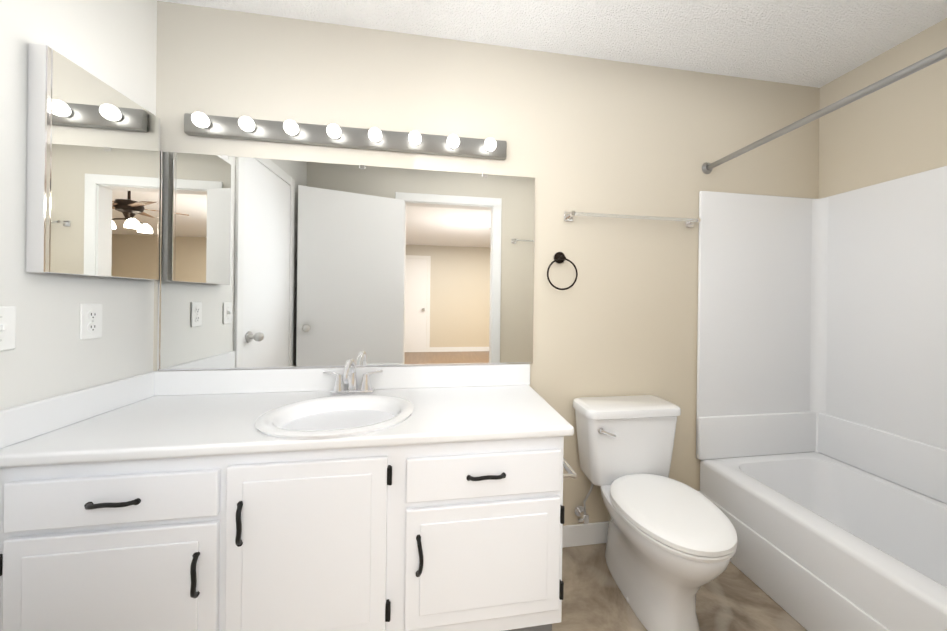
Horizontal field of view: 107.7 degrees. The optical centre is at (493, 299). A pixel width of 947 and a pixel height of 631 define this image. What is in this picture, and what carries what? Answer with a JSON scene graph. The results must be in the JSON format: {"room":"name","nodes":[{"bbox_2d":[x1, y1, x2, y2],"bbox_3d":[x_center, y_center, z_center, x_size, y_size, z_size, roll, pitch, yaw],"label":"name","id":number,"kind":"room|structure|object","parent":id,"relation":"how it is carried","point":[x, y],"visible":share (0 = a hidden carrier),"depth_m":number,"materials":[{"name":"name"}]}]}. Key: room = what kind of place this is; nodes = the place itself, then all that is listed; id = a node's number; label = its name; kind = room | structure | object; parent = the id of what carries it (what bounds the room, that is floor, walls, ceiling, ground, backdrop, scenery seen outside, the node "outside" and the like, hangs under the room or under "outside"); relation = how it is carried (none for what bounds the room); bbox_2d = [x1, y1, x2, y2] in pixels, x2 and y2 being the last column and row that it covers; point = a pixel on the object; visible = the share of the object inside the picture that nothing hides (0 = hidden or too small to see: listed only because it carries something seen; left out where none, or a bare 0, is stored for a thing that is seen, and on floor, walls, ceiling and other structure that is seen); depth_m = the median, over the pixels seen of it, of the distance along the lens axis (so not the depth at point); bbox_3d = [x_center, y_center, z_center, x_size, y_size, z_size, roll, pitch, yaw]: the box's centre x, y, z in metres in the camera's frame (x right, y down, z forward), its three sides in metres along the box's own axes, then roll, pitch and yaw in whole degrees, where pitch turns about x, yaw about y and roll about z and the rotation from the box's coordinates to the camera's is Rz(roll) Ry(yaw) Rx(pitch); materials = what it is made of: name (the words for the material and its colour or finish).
{"room":"bathroom","nodes":[
{"label":"bathroom","id":0,"kind":"room"},
{"bbox_2d":[0,0,156,409],"bbox_3d":[-1.253,-0.013,0.518,0.100,2.430,1.700,1,0,-9],"label":"wall","id":1,"kind":"structure","parent":0,"point":[112,43],"depth_m":1.03,"materials":[{"name":"beige paint"}]},
{"bbox_2d":[0,306,15,350],"bbox_3d":[-1.254,0.074,0.881,0.016,0.114,0.070,1,0,-9],"label":"switch plate","id":2,"kind":"object","parent":1,"relation":"attached to","point":[7,327],"visible":1,"depth_m":0.90,"materials":[{"name":"white plastic"}]},
{"bbox_2d":[0,371,155,449],"bbox_3d":[-1.289,0.329,1.093,0.020,0.095,0.509,1,0,-9],"label":"backsplash","id":3,"kind":"structure","parent":1,"relation":"attached to","point":[17,423],"depth_m":1.04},
{"bbox_2d":[80,303,101,339],"bbox_3d":[-1.297,0.070,1.116,0.008,0.114,0.070,1,0,-9],"label":"electrical outlet plate","id":4,"kind":"object","parent":1,"relation":"attached to","point":[90,320],"visible":1,"depth_m":1.11,"materials":[{"name":"white plastic"}]},
{"bbox_2d":[26,43,159,279],"bbox_3d":[-1.275,-0.385,1.134,0.046,0.622,0.394,1,0,-9],"label":"medicine cabinet mirror","id":5,"kind":"object","parent":1,"relation":"attached to","point":[93,176],"visible":1,"depth_m":1.05,"materials":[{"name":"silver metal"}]},
{"bbox_2d":[153,1,819,525],"bbox_3d":[0.195,0.003,1.666,3.330,2.430,0.100,1,0,-9],"label":"wall","id":6,"kind":"structure","parent":0,"point":[619,317],"depth_m":1.64,"materials":[{"name":"beige paint"}]},
{"bbox_2d":[156,364,529,393],"bbox_3d":[-0.587,0.337,1.476,1.528,0.095,0.020,1,0,-9],"label":"backsplash","id":7,"kind":"structure","parent":6,"relation":"attached to","point":[258,381],"depth_m":1.44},
{"bbox_2d":[184,112,506,159],"bbox_3d":[-0.575,-0.685,1.441,1.291,0.080,0.090,1,0,-9],"label":"vanity light bar","id":8,"kind":"object","parent":6,"relation":"attached to","point":[243,127],"visible":1,"depth_m":1.44,"materials":[{"name":"silver metal"}]},
{"bbox_2d":[157,151,534,370],"bbox_3d":[-0.567,-0.144,1.486,1.526,0.866,0.008,1,0,-9],"label":"mirror","id":9,"kind":"object","parent":6,"relation":"attached to","point":[269,263],"visible":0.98,"depth_m":1.47,"materials":[{"name":"clear glass"}]},
{"bbox_2d":[547,252,577,289],"bbox_3d":[0.312,-0.134,1.607,0.148,0.181,0.052,1,0,-9],"label":"towel ring","id":10,"kind":"object","parent":6,"relation":"attached to","point":[559,257],"visible":0.98,"depth_m":1.59,"materials":[{"name":"brown metal"}]},
{"bbox_2d":[562,521,608,547],"bbox_3d":[0.588,1.123,1.677,0.863,0.100,0.011,1,0,-9],"label":"baseboard","id":11,"kind":"structure","parent":6,"relation":"attached to","point":[584,534],"depth_m":1.64,"materials":[{"name":"white wood"}]},
{"bbox_2d":[564,211,700,226],"bbox_3d":[0.675,-0.389,1.659,0.684,0.044,0.066,1,0,-9],"label":"towel bar","id":12,"kind":"object","parent":6,"relation":"attached to","point":[690,222],"visible":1,"depth_m":1.63,"materials":[{"name":"silver metal"}]},
{"bbox_2d":[702,47,946,173],"bbox_3d":[1.207,-0.665,1.005,0.060,0.060,1.525,1,0,-9],"label":"shower rod","id":13,"kind":"object","parent":6,"relation":"attached to","point":[707,168],"visible":1,"depth_m":1.17,"materials":[{"name":"silver metal"}]},
{"bbox_2d":[157,0,946,87],"bbox_3d":[0.346,-1.184,0.826,3.330,0.050,1.800,1,0,-9],"label":"ceiling","id":14,"kind":"structure","parent":0,"point":[816,43],"depth_m":1.46,"materials":[{"name":"white paint"}]},
{"bbox_2d":[552,543,806,630],"bbox_3d":[0.319,1.196,0.828,3.330,0.050,1.800,1,0,-9],"label":"floor","id":15,"kind":"structure","parent":0,"point":[732,597],"depth_m":1.34,"materials":[{"name":"tile"}]},
{"bbox_2d":[0,434,576,630],"bbox_3d":[-0.528,0.789,1.210,1.570,0.743,0.566,1,0,-9],"label":"bathroom vanity","id":16,"kind":"object","parent":15,"relation":"on","point":[350,496],"depth_m":0.95,"materials":[{"name":"white paint"}]},
{"bbox_2d":[0,386,573,461],"bbox_3d":[-0.546,0.401,1.218,1.528,0.032,0.543,1,0,-9],"label":"countertop","id":17,"kind":"structure","parent":16,"relation":"on","point":[161,423],"depth_m":1.09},
{"bbox_2d":[220,390,419,449],"bbox_3d":[-0.515,0.454,1.161,0.480,0.166,0.418,1,0,-9],"label":"sink","id":18,"kind":"object","parent":17,"relation":"in","point":[370,415],"depth_m":1.13,"materials":[{"name":"white ceramic"}]},
{"bbox_2d":[320,358,383,397],"bbox_3d":[-0.572,0.309,1.378,0.236,0.151,0.140,1,0,-9],"label":"faucet","id":19,"kind":"object","parent":17,"relation":"on","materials":[{"name":"silver metal"}]},
{"bbox_2d":[573,395,737,630],"bbox_3d":[0.623,0.819,1.350,0.440,0.712,0.640,1,0,-9],"label":"toilet","id":20,"kind":"object","parent":15,"relation":"on","point":[670,548],"visible":1,"depth_m":1.30,"materials":[{"name":"white ceramic"}]},
{"bbox_2d":[696,166,946,630],"bbox_3d":[1.506,0.322,1.057,0.726,1.725,1.520,1,0,-9],"label":"bathtub","id":21,"kind":"object","parent":15,"relation":"on","point":[821,432],"visible":0.92,"depth_m":1.63,"materials":[{"name":"white plastic"}]},
{"bbox_2d":[818,18,946,198],"bbox_3d":[1.934,0.024,1.038,0.100,2.430,1.700,1,0,-9],"label":"wall","id":22,"kind":"structure","parent":0,"point":[896,130],"depth_m":1.58,"materials":[{"name":"beige paint"}]}
]}

